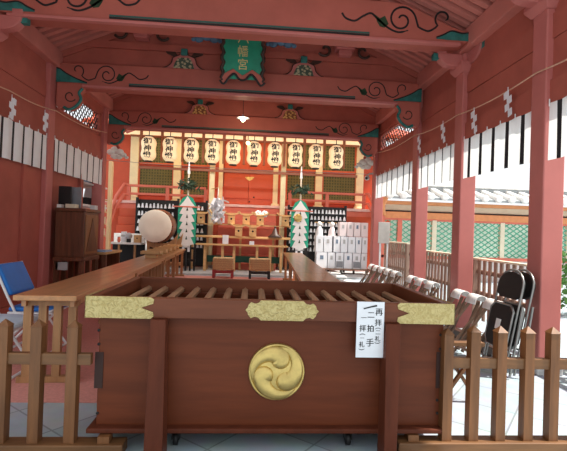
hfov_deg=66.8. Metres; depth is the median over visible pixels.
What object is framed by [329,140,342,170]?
paper lantern
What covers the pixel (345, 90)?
painting
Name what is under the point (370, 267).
stool
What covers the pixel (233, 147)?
paper lantern
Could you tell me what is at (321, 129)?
painting
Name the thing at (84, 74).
painting
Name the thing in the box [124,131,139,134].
window
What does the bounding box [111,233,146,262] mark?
table
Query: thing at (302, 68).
strut
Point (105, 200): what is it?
post
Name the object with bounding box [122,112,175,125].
painting
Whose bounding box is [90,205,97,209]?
box
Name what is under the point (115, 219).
wall
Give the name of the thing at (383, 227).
sign board
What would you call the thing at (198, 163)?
shutter
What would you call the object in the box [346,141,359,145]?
window
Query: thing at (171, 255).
bench
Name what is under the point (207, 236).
shelf
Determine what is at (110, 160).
wire
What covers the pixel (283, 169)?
pillar
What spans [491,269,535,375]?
folded chair
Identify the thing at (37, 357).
picket fence
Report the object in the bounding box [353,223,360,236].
box
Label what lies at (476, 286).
slatted panel
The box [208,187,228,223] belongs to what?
bundle
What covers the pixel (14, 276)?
chair
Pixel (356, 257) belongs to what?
box
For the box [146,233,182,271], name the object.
stand
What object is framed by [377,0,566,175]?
wall
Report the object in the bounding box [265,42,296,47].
ornament
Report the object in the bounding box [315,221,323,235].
doll
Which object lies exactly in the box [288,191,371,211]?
veranda railing
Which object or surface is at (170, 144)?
paper lantern
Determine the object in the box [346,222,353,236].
box
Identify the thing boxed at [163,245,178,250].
wooden tray
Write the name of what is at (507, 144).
striped curtain
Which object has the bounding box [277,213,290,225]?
shrine
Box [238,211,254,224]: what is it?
shrine
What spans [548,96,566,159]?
striped curtain
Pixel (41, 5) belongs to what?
painting
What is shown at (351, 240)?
box
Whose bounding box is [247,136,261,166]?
paper lantern
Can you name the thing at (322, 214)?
rack
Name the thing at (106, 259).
desk
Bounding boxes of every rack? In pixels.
[135,197,179,265]
[179,201,207,267]
[191,212,290,268]
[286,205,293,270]
[303,206,346,271]
[323,268,366,273]
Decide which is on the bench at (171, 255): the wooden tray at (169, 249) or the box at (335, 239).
the wooden tray at (169, 249)
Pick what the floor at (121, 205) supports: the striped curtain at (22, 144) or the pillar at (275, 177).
the pillar at (275, 177)
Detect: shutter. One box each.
[138,169,172,195]
[139,137,173,165]
[181,139,208,166]
[181,170,209,197]
[285,175,315,202]
[286,142,315,171]
[322,177,355,204]
[323,146,356,173]
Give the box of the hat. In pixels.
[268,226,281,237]
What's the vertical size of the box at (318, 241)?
0.445 m
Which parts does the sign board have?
panel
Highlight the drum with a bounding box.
[138,209,176,242]
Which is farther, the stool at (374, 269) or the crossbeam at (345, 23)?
the stool at (374, 269)
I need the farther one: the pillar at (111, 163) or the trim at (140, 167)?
the trim at (140, 167)
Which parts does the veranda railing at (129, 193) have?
stair rail, stair rail, rail, rail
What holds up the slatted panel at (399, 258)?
on the floor at (53, 413)
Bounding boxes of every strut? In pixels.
[165,48,204,69]
[185,99,214,114]
[275,104,304,119]
[285,56,323,76]
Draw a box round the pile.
[97,249,111,251]
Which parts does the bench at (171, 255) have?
leg, leg, leg, leg, leg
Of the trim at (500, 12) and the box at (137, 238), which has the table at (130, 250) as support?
the box at (137, 238)
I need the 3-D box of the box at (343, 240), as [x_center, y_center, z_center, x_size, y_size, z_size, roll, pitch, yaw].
[1.682,0.535,12.142,0.190,0.445,0.304,2,-1,-4]
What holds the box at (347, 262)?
on the rack at (327, 269)
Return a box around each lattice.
[55,84,100,135]
[380,122,413,151]
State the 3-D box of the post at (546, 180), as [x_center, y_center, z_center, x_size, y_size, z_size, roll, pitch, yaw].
[2.260,-0.468,3.763,0.620,3.580,0.620,2,-1,-4]
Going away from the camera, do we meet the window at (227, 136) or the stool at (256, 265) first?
the stool at (256, 265)
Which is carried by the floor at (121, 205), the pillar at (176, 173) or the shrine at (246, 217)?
the pillar at (176, 173)
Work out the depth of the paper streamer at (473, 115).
4.97 m
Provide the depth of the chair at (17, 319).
3.40 m
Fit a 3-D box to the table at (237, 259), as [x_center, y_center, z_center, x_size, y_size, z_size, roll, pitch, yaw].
[-1.137,0.912,11.756,2.494,0.781,0.370,2,-1,-4]
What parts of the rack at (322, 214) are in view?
frame post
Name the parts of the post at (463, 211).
bracket arm, bracket arm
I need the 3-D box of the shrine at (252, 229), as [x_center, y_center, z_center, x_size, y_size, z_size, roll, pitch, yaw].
[-0.856,0.125,11.969,0.502,0.374,0.220,2,-1,-4]
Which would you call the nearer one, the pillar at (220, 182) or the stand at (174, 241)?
the stand at (174, 241)
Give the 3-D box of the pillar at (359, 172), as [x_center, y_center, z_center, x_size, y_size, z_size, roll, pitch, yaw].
[2.505,-1.561,14.147,0.350,2.170,0.160,2,-1,-4]
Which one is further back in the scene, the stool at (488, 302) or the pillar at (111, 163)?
the pillar at (111, 163)
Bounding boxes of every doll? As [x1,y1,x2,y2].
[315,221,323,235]
[328,222,335,235]
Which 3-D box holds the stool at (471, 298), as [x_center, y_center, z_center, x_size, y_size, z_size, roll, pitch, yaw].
[1.911,1.020,4.624,0.427,0.576,0.323,2,-1,-4]
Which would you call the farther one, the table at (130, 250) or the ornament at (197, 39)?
the table at (130, 250)
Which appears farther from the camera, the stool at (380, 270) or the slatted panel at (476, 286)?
the stool at (380, 270)
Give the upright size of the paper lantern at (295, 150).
0.865 m
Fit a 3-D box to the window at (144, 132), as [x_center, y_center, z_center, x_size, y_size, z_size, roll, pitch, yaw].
[-3.771,-2.648,12.336,0.498,0.130,0.030,2,-1,-4]
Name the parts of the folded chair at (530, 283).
seat, backrest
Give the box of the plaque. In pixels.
[219,39,265,86]
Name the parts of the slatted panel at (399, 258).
post, post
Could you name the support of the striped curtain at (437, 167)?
hanging from the wall at (505, 60)
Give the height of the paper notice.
0.304 m
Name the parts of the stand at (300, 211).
cross rod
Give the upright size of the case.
0.139 m
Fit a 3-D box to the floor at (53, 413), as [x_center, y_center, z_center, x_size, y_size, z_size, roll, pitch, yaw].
[-0.570,1.321,7.466,28.000,0.100,33.000,2,-1,-4]
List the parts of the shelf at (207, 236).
leg, leg, leg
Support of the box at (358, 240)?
on the box at (356, 257)
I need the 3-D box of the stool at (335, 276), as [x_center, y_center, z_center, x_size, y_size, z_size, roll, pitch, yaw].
[1.082,1.173,8.586,0.320,0.335,0.220,2,-1,-4]
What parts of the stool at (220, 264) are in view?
woven seat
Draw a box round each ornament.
[191,37,221,42]
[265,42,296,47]
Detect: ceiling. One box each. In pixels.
[33,0,495,132]
[82,116,407,141]
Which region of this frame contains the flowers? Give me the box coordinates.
[255,210,266,216]
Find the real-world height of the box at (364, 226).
0.395 m
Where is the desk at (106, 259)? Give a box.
[75,249,121,275]
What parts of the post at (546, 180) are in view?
bracket arm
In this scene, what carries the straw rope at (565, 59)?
attached to the post at (546, 180)
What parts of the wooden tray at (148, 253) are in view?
dish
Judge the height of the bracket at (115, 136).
0.422 m
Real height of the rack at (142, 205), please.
2.000 m
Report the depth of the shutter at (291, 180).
14.04 m
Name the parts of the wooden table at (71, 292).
leg, leg, leg, leg, leg, leg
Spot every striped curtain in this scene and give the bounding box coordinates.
[0,115,46,169]
[54,135,102,184]
[376,161,412,197]
[418,143,453,188]
[463,112,530,178]
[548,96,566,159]
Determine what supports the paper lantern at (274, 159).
hanging from the ceiling at (94, 116)
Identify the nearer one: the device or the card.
the device
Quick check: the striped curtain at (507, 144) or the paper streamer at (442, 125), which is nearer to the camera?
the striped curtain at (507, 144)
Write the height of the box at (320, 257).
0.435 m
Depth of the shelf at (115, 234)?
11.70 m
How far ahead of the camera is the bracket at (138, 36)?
6.42 m
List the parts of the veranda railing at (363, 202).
rail, rail, stair rail, stair rail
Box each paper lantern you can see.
[141,131,156,161]
[162,132,177,162]
[184,134,198,163]
[205,137,219,164]
[226,136,240,165]
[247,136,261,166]
[267,137,281,167]
[288,138,302,168]
[308,139,322,169]
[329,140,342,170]
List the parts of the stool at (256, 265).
woven seat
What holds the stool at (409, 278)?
on the floor at (53, 413)
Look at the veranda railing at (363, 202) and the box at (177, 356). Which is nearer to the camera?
the box at (177, 356)
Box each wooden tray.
[140,250,162,257]
[147,249,167,255]
[153,247,171,253]
[159,246,175,251]
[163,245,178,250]
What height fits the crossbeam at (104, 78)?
0.372 m
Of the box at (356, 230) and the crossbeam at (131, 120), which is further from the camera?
the box at (356, 230)
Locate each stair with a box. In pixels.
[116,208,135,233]
[216,212,275,270]
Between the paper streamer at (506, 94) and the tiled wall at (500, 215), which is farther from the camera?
the tiled wall at (500, 215)
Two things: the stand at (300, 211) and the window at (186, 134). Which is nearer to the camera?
the stand at (300, 211)
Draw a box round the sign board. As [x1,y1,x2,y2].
[378,222,389,280]
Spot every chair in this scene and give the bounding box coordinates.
[0,261,68,351]
[0,313,37,379]
[482,269,525,377]
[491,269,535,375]
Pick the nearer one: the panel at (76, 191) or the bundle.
the panel at (76, 191)
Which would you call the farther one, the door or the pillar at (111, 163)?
the door
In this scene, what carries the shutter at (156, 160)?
attached to the wall at (121, 174)
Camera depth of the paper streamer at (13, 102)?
5.11 m
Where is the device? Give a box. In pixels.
[125,233,131,241]
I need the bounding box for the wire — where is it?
[110,160,372,174]
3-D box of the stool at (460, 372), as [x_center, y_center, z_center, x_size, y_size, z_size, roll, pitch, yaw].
[1.270,1.052,3.102,0.320,0.431,0.090,2,-1,-4]
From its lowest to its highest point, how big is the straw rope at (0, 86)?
0.328 m
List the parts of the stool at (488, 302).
leg, leg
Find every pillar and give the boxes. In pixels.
[106,161,113,249]
[129,137,139,199]
[172,139,181,201]
[207,165,214,267]
[218,141,223,199]
[271,166,278,205]
[276,138,286,269]
[313,146,322,206]
[353,146,363,208]
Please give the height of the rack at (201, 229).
1.980 m
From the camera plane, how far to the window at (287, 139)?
12.61 m
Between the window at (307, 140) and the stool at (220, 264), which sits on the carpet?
the stool at (220, 264)
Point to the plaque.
(242, 60)
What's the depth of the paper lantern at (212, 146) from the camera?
11.98 m
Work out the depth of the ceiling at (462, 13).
5.86 m
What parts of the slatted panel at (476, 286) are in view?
post, rail, rail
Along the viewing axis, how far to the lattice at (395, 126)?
8.29 m
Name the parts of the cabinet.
leg, drawer, leg, leg, moulding, leg, leg, panel, leg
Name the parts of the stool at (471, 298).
leg, leg, leg, leg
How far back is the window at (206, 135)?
12.44 m
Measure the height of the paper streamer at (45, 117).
0.301 m
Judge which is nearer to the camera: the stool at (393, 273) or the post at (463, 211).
the post at (463, 211)
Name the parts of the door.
door, door rail, door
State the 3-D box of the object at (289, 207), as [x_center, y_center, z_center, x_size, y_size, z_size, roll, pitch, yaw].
[0.269,0.383,12.414,0.360,1.950,0.125,2,-1,-4]
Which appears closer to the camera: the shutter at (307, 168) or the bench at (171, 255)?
the bench at (171, 255)
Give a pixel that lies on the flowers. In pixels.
(257, 212)
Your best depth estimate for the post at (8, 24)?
4.80 m
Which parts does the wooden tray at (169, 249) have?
dish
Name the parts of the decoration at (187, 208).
cross rod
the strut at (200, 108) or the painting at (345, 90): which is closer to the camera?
the painting at (345, 90)
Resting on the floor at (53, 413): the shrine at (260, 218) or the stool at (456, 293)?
the stool at (456, 293)
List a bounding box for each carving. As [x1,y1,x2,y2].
[107,145,128,158]
[355,156,372,168]
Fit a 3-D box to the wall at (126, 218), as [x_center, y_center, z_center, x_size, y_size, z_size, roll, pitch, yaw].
[-4.502,0.344,12.236,0.560,1.700,0.750,2,-1,-4]
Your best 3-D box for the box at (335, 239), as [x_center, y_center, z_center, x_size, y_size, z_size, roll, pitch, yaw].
[1.478,0.528,12.127,0.175,0.445,0.304,2,-1,-4]
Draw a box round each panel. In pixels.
[71,187,81,207]
[383,241,409,287]
[425,250,450,300]
[471,257,526,326]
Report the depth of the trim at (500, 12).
5.57 m
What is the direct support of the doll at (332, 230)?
on the box at (327, 240)
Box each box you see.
[84,276,454,450]
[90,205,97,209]
[134,235,141,242]
[314,236,322,251]
[315,252,326,267]
[323,236,331,251]
[327,252,334,267]
[332,236,339,251]
[334,252,343,268]
[338,222,346,235]
[340,236,347,252]
[343,253,351,268]
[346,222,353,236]
[347,237,354,252]
[352,253,360,268]
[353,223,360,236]
[355,237,361,252]
[360,223,367,236]
[360,253,366,268]
[361,237,367,252]
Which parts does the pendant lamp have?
lamp shade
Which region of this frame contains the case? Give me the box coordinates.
[83,197,90,204]
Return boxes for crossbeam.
[0,0,468,51]
[56,63,421,107]
[108,111,378,140]
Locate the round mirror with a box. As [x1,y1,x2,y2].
[294,214,301,221]
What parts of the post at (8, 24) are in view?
bracket arm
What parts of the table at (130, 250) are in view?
leg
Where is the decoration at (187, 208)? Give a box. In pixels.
[173,161,199,270]
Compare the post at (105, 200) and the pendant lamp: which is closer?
the pendant lamp
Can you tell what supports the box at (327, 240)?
on the box at (320, 257)
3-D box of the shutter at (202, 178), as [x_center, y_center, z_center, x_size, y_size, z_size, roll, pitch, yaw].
[-2.815,-1.354,13.815,0.883,0.926,0.070,2,-1,-4]
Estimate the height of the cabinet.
1.430 m
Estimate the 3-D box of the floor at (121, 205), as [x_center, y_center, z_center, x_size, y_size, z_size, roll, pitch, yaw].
[-1.425,-0.503,13.413,9.400,0.230,1.050,2,-1,-4]
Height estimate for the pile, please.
0.024 m
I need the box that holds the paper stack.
[65,204,78,207]
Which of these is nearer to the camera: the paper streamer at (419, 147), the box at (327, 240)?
the paper streamer at (419, 147)
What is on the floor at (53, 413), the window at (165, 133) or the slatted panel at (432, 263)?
the slatted panel at (432, 263)
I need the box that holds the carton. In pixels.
[121,232,126,241]
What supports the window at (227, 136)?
attached to the trim at (141, 135)
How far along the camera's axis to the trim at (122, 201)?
12.88 m
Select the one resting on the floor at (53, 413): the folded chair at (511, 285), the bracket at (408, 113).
the folded chair at (511, 285)
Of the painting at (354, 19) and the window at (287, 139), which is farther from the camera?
the window at (287, 139)
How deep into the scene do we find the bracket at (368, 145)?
8.97 m
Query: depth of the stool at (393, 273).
7.15 m
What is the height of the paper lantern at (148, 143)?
0.865 m
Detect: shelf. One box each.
[83,182,106,208]
[114,233,146,249]
[196,235,289,270]
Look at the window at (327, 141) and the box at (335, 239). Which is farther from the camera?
the window at (327, 141)
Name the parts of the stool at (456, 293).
leg, leg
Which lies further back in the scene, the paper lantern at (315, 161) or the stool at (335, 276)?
the paper lantern at (315, 161)
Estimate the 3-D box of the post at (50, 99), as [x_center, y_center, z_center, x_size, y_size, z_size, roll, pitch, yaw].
[-3.496,-0.594,6.236,0.240,3.500,0.240,2,-1,-4]
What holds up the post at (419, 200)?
on the floor at (53, 413)
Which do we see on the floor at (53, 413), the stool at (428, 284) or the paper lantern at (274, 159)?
the stool at (428, 284)
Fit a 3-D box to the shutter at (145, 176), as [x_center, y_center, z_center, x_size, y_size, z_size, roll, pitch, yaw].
[-4.069,-1.409,13.727,1.140,0.920,0.070,2,-1,-4]
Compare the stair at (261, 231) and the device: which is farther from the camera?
the stair at (261, 231)
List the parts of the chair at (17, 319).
tube frame, seat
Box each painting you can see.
[36,0,139,11]
[74,65,148,83]
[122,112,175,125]
[315,123,366,135]
[337,82,405,98]
[341,6,448,32]
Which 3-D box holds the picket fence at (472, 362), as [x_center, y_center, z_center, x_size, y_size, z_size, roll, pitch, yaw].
[1.311,0.923,2.445,1.355,0.703,0.100,2,-1,-4]
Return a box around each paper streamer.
[9,97,16,119]
[43,112,48,131]
[417,137,420,152]
[441,124,444,142]
[471,110,476,132]
[504,90,511,116]
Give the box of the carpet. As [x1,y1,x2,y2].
[11,275,282,402]
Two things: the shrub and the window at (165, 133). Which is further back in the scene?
the window at (165, 133)
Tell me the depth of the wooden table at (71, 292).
3.24 m
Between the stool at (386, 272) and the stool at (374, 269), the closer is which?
the stool at (386, 272)
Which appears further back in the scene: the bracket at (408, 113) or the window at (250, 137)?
the window at (250, 137)
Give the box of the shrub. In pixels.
[561,250,566,308]
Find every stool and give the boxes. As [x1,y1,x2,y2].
[212,257,233,278]
[249,258,270,278]
[333,275,346,279]
[360,264,374,281]
[366,265,380,281]
[372,267,386,282]
[380,269,393,282]
[387,271,401,282]
[403,275,417,288]
[412,278,427,291]
[421,281,440,296]
[443,289,469,329]
[448,293,486,349]
[453,340,484,387]
[454,298,501,352]
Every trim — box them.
[0,0,524,124]
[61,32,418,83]
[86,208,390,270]
[105,199,369,211]
[113,94,375,123]
[130,131,358,168]
[139,166,356,177]
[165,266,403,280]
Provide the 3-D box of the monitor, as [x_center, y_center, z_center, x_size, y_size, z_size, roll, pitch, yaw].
[-3.339,-0.433,6.586,0.187,0.334,0.120,2,-1,-4]
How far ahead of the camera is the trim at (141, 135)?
12.47 m
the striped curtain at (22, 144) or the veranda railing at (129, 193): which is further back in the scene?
the veranda railing at (129, 193)
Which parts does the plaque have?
frame, frame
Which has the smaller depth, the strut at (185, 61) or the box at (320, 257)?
the strut at (185, 61)
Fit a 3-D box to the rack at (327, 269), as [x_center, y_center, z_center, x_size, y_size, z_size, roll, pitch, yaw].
[1.591,1.301,12.135,1.523,0.200,0.410,2,-1,-4]
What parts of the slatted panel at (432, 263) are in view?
post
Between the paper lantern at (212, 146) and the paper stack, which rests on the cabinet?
the paper stack
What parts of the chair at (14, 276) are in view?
backrest, seat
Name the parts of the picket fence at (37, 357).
rail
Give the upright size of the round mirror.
0.220 m
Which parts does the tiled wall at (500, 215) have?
post, lattice post, lattice post, cream panel, lattice post, lattice post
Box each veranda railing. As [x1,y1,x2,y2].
[105,183,207,236]
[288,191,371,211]
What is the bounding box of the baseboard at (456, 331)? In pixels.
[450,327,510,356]
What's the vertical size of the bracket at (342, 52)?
0.247 m
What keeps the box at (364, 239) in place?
on the box at (363, 262)
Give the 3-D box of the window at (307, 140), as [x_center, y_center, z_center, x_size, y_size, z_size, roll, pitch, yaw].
[0.920,-2.485,12.665,0.498,0.130,0.030,2,-1,-4]
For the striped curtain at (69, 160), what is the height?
0.525 m
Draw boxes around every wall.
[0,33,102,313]
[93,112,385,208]
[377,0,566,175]
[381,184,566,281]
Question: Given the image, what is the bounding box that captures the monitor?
[58,186,71,207]
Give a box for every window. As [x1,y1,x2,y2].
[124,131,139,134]
[143,131,160,135]
[164,132,181,136]
[185,133,201,137]
[205,134,222,138]
[226,135,242,139]
[246,136,262,140]
[266,137,282,141]
[286,138,302,142]
[306,139,322,142]
[326,140,342,143]
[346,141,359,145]
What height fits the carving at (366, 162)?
0.666 m
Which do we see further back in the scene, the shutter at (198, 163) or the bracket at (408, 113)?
the shutter at (198, 163)
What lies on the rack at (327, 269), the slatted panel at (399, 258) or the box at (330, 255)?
the box at (330, 255)
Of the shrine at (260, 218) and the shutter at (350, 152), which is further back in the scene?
the shutter at (350, 152)
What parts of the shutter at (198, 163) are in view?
frame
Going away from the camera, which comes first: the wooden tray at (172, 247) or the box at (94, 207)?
the box at (94, 207)
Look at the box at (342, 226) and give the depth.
12.00 m
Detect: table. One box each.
[13,257,164,382]
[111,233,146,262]
[196,243,287,272]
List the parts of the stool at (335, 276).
seat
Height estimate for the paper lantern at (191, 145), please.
0.865 m
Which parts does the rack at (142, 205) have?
frame post, frame post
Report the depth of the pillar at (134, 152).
13.60 m
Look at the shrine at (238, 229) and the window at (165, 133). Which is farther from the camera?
the window at (165, 133)
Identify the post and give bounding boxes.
[0,8,30,41]
[37,62,56,287]
[91,107,107,248]
[104,200,106,236]
[369,136,384,282]
[409,91,427,291]
[431,40,484,329]
[510,0,564,375]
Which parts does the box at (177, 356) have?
gilt plate, gilt plate, gilt plate, gilt plate, gilt plate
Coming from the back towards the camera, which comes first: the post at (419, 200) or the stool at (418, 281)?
the post at (419, 200)
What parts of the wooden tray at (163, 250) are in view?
dish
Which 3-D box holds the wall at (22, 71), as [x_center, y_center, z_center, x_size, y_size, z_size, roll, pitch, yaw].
[-3.444,-0.598,5.788,0.118,3.500,5.220,2,-1,-4]
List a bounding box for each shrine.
[197,210,209,222]
[225,211,240,223]
[230,222,247,235]
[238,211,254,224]
[244,223,261,236]
[251,212,268,224]
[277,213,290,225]
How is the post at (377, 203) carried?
on the floor at (53, 413)
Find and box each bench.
[141,249,184,276]
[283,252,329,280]
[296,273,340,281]
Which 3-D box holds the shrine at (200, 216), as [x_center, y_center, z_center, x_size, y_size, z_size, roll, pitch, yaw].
[-2.292,-0.252,11.992,0.502,0.374,0.220,2,-1,-4]
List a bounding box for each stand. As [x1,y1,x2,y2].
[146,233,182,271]
[286,166,312,256]
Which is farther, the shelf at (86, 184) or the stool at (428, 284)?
the shelf at (86, 184)
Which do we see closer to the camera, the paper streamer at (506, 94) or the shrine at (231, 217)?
the paper streamer at (506, 94)
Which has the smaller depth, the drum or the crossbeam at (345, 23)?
the crossbeam at (345, 23)
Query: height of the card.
0.250 m
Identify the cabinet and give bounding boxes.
[53,207,100,303]
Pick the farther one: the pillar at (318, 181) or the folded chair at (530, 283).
the pillar at (318, 181)
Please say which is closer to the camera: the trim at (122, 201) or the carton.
the carton
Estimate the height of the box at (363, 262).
0.435 m
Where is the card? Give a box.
[222,235,228,243]
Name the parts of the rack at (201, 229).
frame post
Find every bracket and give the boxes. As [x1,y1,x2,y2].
[56,82,85,111]
[107,124,125,144]
[114,32,168,41]
[318,45,369,58]
[358,137,377,156]
[394,101,419,128]
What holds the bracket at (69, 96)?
attached to the crossbeam at (104, 78)
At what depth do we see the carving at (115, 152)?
8.96 m
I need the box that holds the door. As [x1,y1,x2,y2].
[222,140,273,205]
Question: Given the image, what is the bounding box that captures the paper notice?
[355,301,384,357]
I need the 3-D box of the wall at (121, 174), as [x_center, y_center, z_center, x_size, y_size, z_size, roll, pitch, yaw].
[-1.387,-1.380,14.026,9.500,5.400,0.150,2,-1,-4]
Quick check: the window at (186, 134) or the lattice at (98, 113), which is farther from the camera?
the window at (186, 134)
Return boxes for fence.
[0,319,126,450]
[390,220,563,258]
[397,325,566,450]
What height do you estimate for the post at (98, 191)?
3.500 m
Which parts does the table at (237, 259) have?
leg, leg, leg, leg, leg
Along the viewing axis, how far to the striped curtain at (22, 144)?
5.50 m
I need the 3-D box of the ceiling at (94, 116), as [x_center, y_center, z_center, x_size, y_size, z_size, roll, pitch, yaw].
[-0.809,-2.966,13.004,9.400,0.933,2.200,2,-1,-4]
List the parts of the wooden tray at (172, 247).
dish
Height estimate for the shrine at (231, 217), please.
0.374 m
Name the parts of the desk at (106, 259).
leg, leg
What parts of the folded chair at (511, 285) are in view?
seat, backrest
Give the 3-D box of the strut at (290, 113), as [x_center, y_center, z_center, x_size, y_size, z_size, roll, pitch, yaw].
[0.136,-2.350,8.955,0.635,0.326,0.100,2,-1,-4]
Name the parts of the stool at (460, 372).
leg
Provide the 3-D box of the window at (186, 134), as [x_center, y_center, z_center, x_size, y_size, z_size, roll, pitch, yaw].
[-2.599,-2.607,12.419,0.498,0.130,0.030,2,-1,-4]
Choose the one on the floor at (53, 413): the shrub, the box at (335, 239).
the shrub
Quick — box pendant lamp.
[236,100,249,121]
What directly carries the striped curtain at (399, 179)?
hanging from the wall at (505, 60)
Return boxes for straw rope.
[0,86,106,132]
[377,59,566,152]
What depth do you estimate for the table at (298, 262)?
7.41 m
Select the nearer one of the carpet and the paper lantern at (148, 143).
the carpet
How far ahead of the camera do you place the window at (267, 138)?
12.57 m
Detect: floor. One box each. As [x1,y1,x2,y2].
[9,275,566,450]
[105,202,370,216]
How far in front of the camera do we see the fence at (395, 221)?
14.09 m
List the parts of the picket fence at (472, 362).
rail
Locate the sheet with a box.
[83,188,91,197]
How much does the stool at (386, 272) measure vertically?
0.576 m
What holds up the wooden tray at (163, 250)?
on the bench at (171, 255)
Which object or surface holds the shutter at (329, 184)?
attached to the wall at (121, 174)
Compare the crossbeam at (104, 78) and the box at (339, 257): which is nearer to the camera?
the crossbeam at (104, 78)

